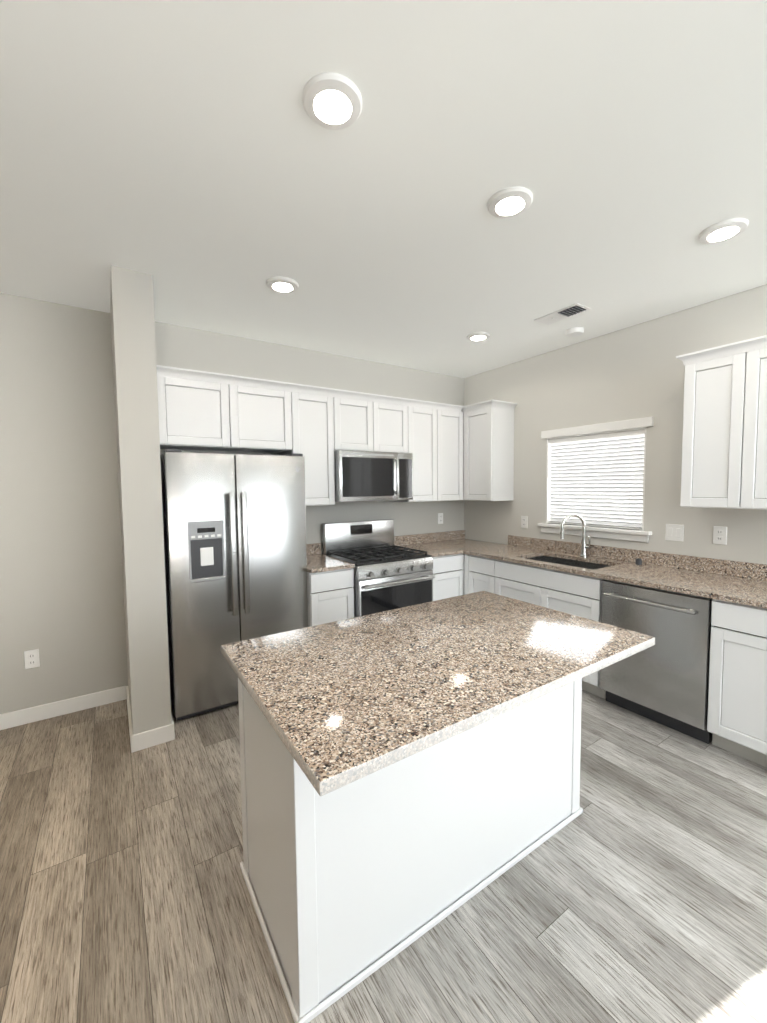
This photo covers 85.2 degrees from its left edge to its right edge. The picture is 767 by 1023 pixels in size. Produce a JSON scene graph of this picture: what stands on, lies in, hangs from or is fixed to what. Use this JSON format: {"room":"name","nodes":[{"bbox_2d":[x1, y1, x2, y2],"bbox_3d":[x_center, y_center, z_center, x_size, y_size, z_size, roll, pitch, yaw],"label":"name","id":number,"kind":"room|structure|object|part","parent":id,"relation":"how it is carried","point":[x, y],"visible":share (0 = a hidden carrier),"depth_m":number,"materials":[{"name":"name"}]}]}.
{"room":"kitchen","nodes":[
{"label":"kitchen","id":0,"kind":"room"},
{"bbox_2d":[110,265,170,734],"bbox_3d":[-1.588,0.008,2.711,0.200,2.740,0.739,-3,4,-33],"label":"wall","id":1,"kind":"structure","parent":0,"point":[136,411],"depth_m":2.40,"materials":[{"name":"grey paint"}]},
{"bbox_2d":[124,686,135,752],"bbox_3d":[-1.654,1.331,2.712,0.017,0.100,0.724,-3,4,-33],"label":"baseboard","id":2,"kind":"structure","parent":1,"relation":"attached to","point":[126,691],"depth_m":2.57,"materials":[{"name":"white wood"}]},
{"bbox_2d":[0,293,463,713],"bbox_3d":[-2.209,0.008,2.817,7.680,2.740,0.120,-3,4,-33],"label":"wall","id":3,"kind":"structure","parent":0,"point":[62,610],"depth_m":2.83,"materials":[{"name":"grey paint"}]},
{"bbox_2d":[24,649,39,668],"bbox_3d":[-2.302,0.966,2.730,0.075,0.120,0.008,-3,4,-33],"label":"outlet","id":4,"kind":"object","parent":3,"relation":"attached to","point":[31,659],"visible":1,"depth_m":2.73,"materials":[{"name":"white plastic"}]},
{"bbox_2d":[0,686,123,729],"bbox_3d":[-3.611,1.401,1.884,4.200,0.100,0.017,-3,4,-33],"label":"baseboard","id":5,"kind":"structure","parent":3,"relation":"attached to","point":[62,707],"depth_m":2.82,"materials":[{"name":"white wood"}]},
{"bbox_2d":[157,365,296,452],"bbox_3d":[-1.208,-0.732,3.168,0.947,0.516,0.328,-3,4,-33],"label":"upper cabinet","id":6,"kind":"object","parent":3,"relation":"attached to","point":[198,410],"depth_m":3.01,"materials":[{"name":"white paint"}]},
{"bbox_2d":[279,383,336,505],"bbox_3d":[-0.656,-0.536,3.542,0.370,0.964,0.328,-3,4,-33],"label":"upper cabinet","id":7,"kind":"object","parent":3,"relation":"attached to","point":[314,407],"depth_m":3.43,"materials":[{"name":"white paint"}]},
{"bbox_2d":[337,389,408,452],"bbox_3d":[-0.181,-0.790,3.842,0.773,0.501,0.328,-3,4,-33],"label":"upper cabinet","id":8,"kind":"object","parent":3,"relation":"attached to","point":[365,421],"depth_m":3.70,"materials":[{"name":"white paint"}]},
{"bbox_2d":[334,450,412,501],"bbox_3d":[-0.145,-0.318,3.822,0.765,0.430,0.442,-3,4,-33],"label":"over-the-range microwave","id":9,"kind":"object","parent":8,"relation":"attached to","point":[369,476],"visible":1,"depth_m":3.64,"materials":[{"name":"silver metal"}]},
{"bbox_2d":[306,530,464,553],"bbox_3d":[0.026,0.308,4.222,2.186,0.100,0.020,-3,4,-33],"label":"backsplash","id":10,"kind":"structure","parent":3,"relation":"attached to","point":[404,540],"depth_m":4.43,"materials":[{"name":"brown stone"}]},
{"bbox_2d":[389,399,464,501],"bbox_3d":[0.468,-0.589,4.245,0.735,0.964,0.388,-3,4,-33],"label":"upper cabinet","id":11,"kind":"object","parent":3,"relation":"attached to","point":[460,452],"depth_m":4.13,"materials":[{"name":"white paint"}]},
{"bbox_2d":[438,513,442,523],"bbox_3d":[0.634,0.077,4.620,0.075,0.120,0.008,-3,4,-33],"label":"outlet","id":12,"kind":"object","parent":3,"relation":"attached to","point":[440,518],"visible":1,"depth_m":4.62,"materials":[{"name":"white plastic"}]},
{"bbox_2d":[0,690,766,1022],"bbox_3d":[1.012,1.480,1.052,11.000,0.050,6.740,-3,4,-33],"label":"floor","id":13,"kind":"structure","parent":0,"point":[636,892],"depth_m":1.54,"materials":[{"name":"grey wood"}]},
{"bbox_2d":[160,449,307,720],"bbox_3d":[-1.101,0.463,3.106,0.930,1.775,0.608,-3,4,-33],"label":"refrigerator","id":14,"kind":"object","parent":13,"relation":"on","point":[234,532],"visible":0.96,"depth_m":2.82,"materials":[{"name":"silver metal"}]},
{"bbox_2d":[307,566,354,626],"bbox_3d":[-0.558,0.880,3.503,0.373,0.884,0.627,-3,4,-33],"label":"base cabinet","id":15,"kind":"object","parent":13,"relation":"on","point":[330,589],"depth_m":3.22,"materials":[{"name":"white paint"}]},
{"bbox_2d":[307,554,353,573],"bbox_3d":[-0.559,0.425,3.469,0.373,0.030,0.642,-3,4,-33],"label":"countertop","id":16,"kind":"structure","parent":15,"relation":"on","point":[316,563],"depth_m":3.30,"materials":[{"name":"brown stone"}]},
{"bbox_2d":[322,519,434,616],"bbox_3d":[-0.042,0.705,3.747,0.758,1.195,0.728,-3,4,-33],"label":"gas range","id":17,"kind":"object","parent":13,"relation":"on","point":[389,574],"visible":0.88,"depth_m":3.59,"materials":[{"name":"silver metal"}]},
{"bbox_2d":[238,679,582,1022],"bbox_3d":[0.170,0.976,1.785,1.404,0.884,0.617,-3,4,-33],"label":"kitchen island","id":18,"kind":"object","parent":13,"relation":"on","point":[410,775],"depth_m":1.40,"materials":[{"name":"white paint"}]},
{"bbox_2d":[221,591,654,798],"bbox_3d":[0.225,0.525,1.639,1.452,0.034,0.910,-3,4,-33],"label":"island countertop","id":19,"kind":"structure","parent":18,"relation":"on","point":[350,700],"depth_m":1.37,"materials":[{"name":"brown stone"}]},
{"bbox_2d":[408,550,465,600],"bbox_3d":[0.423,0.832,4.148,0.433,0.884,0.627,-3,4,-33],"label":"base cabinet","id":20,"kind":"object","parent":13,"relation":"on","point":[448,582],"depth_m":3.89,"materials":[{"name":"white paint"}]},
{"bbox_2d":[399,538,505,557],"bbox_3d":[0.676,0.363,4.281,1.041,0.030,0.642,-3,4,-33],"label":"countertop","id":21,"kind":"structure","parent":20,"relation":"on","point":[456,545],"depth_m":4.21,"materials":[{"name":"brown stone"}]},
{"bbox_2d":[464,555,546,607],"bbox_3d":[1.152,0.835,3.969,0.627,0.884,0.428,-3,4,-33],"label":"base cabinet","id":22,"kind":"object","parent":13,"relation":"on","point":[525,580],"depth_m":3.52,"materials":[{"name":"white paint"}]},
{"bbox_2d":[463,543,554,562],"bbox_3d":[1.163,0.381,3.904,0.642,0.030,0.508,-3,4,-33],"label":"countertop","id":23,"kind":"structure","parent":22,"relation":"on","point":[506,552],"depth_m":3.79,"materials":[{"name":"brown stone"}]},
{"bbox_2d":[599,579,712,743],"bbox_3d":[1.892,0.906,2.772,0.656,0.872,0.615,-3,4,-33],"label":"dishwasher","id":24,"kind":"object","parent":13,"relation":"on","point":[664,680],"visible":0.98,"depth_m":2.55,"materials":[{"name":"silver metal"}]},
{"bbox_2d":[707,599,766,766],"bbox_3d":[2.197,0.920,2.383,0.629,0.884,0.354,-3,4,-33],"label":"base cabinet","id":25,"kind":"object","parent":13,"relation":"on","point":[737,692],"depth_m":2.26,"materials":[{"name":"white paint"}]},
{"bbox_2d":[583,558,766,610],"bbox_3d":[1.992,0.425,2.647,0.642,0.077,1.104,-3,4,-33],"label":"countertop","id":26,"kind":"structure","parent":25,"relation":"on","point":[725,588],"depth_m":2.61,"materials":[{"name":"brown stone"}]},
{"bbox_2d":[526,555,609,569],"bbox_3d":[1.483,0.524,3.399,0.420,0.199,0.720,-3,4,-33],"label":"sink","id":27,"kind":"object","parent":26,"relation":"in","point":[580,564],"visible":0.06,"depth_m":3.59,"materials":[{"name":"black metal"}]},
{"bbox_2d":[560,514,590,556],"bbox_3d":[1.616,0.202,3.487,0.228,0.367,0.171,-3,4,-33],"label":"faucet","id":28,"kind":"object","parent":26,"relation":"on","point":[584,546],"visible":1,"depth_m":3.50,"materials":[{"name":"silver metal"}]},
{"bbox_3d":[1.936,0.379,3.163,0.042,0.046,0.042,-3,4,-33],"label":"air gap cap","id":29,"kind":"part","parent":26,"relation":"part of","materials":[{"name":"grey metal"}]},
{"bbox_2d":[0,0,766,377],"bbox_3d":[0.985,-1.305,0.885,11.000,0.050,6.740,-3,4,-33],"label":"ceiling","id":30,"kind":"structure","parent":0,"point":[200,164],"depth_m":1.58,"materials":[{"name":"white paint"}]},
{"bbox_2d":[266,276,298,292],"bbox_3d":[-0.604,-1.348,2.497,0.188,0.026,0.188,-3,4,-33],"label":"recessed light","id":31,"kind":"object","parent":30,"relation":"in","point":[280,284],"visible":1,"depth_m":2.46,"materials":[{"name":"white plastic"}]},
{"bbox_2d":[302,72,361,129],"bbox_3d":[-0.161,-1.281,1.317,0.188,0.026,0.188,-3,4,-33],"label":"recessed light","id":32,"kind":"object","parent":30,"relation":"in","point":[331,100],"visible":1,"depth_m":1.29,"materials":[{"name":"white plastic"}]},
{"bbox_2d":[467,331,489,340],"bbox_3d":[0.771,-1.415,3.389,0.188,0.026,0.188,-3,4,-33],"label":"recessed light","id":33,"kind":"object","parent":30,"relation":"in","point":[478,336],"visible":0.96,"depth_m":3.35,"materials":[{"name":"white plastic"}]},
{"bbox_2d":[487,186,532,217],"bbox_3d":[0.543,-1.317,1.792,0.188,0.026,0.188,-3,4,-33],"label":"recessed light","id":34,"kind":"object","parent":30,"relation":"in","point":[510,202],"visible":1,"depth_m":1.76,"materials":[{"name":"white plastic"}]},
{"bbox_2d":[534,303,590,324],"bbox_3d":[1.270,-1.400,2.976,0.170,0.016,0.340,-3,4,-33],"label":"ceiling vent","id":35,"kind":"object","parent":30,"relation":"in","point":[564,313],"visible":0.98,"depth_m":2.95,"materials":[{"name":"white metal"}]},
{"bbox_2d":[566,327,583,336],"bbox_3d":[1.508,-1.411,3.288,0.132,0.038,0.132,-3,4,-33],"label":"smoke detector","id":36,"kind":"object","parent":30,"relation":"attached to","point":[575,332],"visible":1,"depth_m":3.25,"materials":[{"name":"white plastic"}]},
{"bbox_2d":[699,218,748,243],"bbox_3d":[1.634,-1.341,2.008,0.188,0.026,0.188,-3,4,-33],"label":"recessed light","id":37,"kind":"object","parent":30,"relation":"in","point":[724,230],"visible":1,"depth_m":1.98,"materials":[{"name":"white plastic"}]},
{"bbox_2d":[464,284,766,564],"bbox_3d":[1.937,-0.068,3.391,0.120,2.740,3.480,-3,4,-33],"label":"wall","id":38,"kind":"structure","parent":0,"point":[637,371],"depth_m":3.21,"materials":[{"name":"grey paint"}]},
{"bbox_2d":[465,399,516,500],"bbox_3d":[1.040,-0.595,4.249,0.388,0.964,0.395,-3,4,-33],"label":"upper cabinet","id":39,"kind":"object","parent":38,"relation":"attached to","point":[489,424],"depth_m":4.12,"materials":[{"name":"white paint"}]},
{"bbox_2d":[521,516,527,527],"bbox_3d":[1.390,0.105,4.119,0.008,0.120,0.075,-3,4,-33],"label":"electrical outlet","id":40,"kind":"object","parent":38,"relation":"attached to","point":[524,521],"visible":1,"depth_m":4.11,"materials":[{"name":"white plastic"}]},
{"bbox_2d":[537,417,653,541],"bbox_3d":[1.790,-0.259,3.560,0.165,0.945,0.980,-3,4,-33],"label":"window","id":41,"kind":"structure","parent":38,"relation":"in","point":[642,535],"depth_m":3.47,"materials":[{"name":"white"}]},
{"bbox_2d":[549,429,644,529],"bbox_3d":[1.789,-0.261,3.559,0.048,0.775,0.828,-3,4,-33],"label":"window blinds","id":42,"kind":"object","parent":41,"relation":"attached to","point":[596,480],"visible":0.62,"depth_m":3.51,"materials":[{"name":"white plastic"}]},
{"bbox_2d":[508,535,766,578],"bbox_3d":[1.919,0.344,3.319,0.020,0.100,2.312,-3,4,-33],"label":"backsplash","id":43,"kind":"structure","parent":38,"relation":"attached to","point":[689,563],"depth_m":3.12,"materials":[{"name":"brown stone"}]},
{"bbox_2d":[665,524,683,541],"bbox_3d":[2.111,0.153,3.026,0.008,0.120,0.115,-3,4,-33],"label":"light switch","id":44,"kind":"object","parent":38,"relation":"attached to","point":[674,532],"visible":1,"depth_m":3.02,"materials":[{"name":"white plastic"}]},
{"bbox_2d":[713,526,726,544],"bbox_3d":[2.260,0.160,2.801,0.008,0.120,0.075,-3,4,-33],"label":"electrical outlet","id":45,"kind":"object","parent":38,"relation":"attached to","point":[719,534],"visible":1,"depth_m":2.80,"materials":[{"name":"white plastic"}]},
{"bbox_2d":[676,335,766,509],"bbox_3d":[2.209,-0.502,2.501,0.363,0.964,0.685,-3,4,-33],"label":"upper cabinet","id":46,"kind":"object","parent":38,"relation":"attached to","point":[724,453],"visible":1,"depth_m":2.49,"materials":[{"name":"white paint"}]}
]}

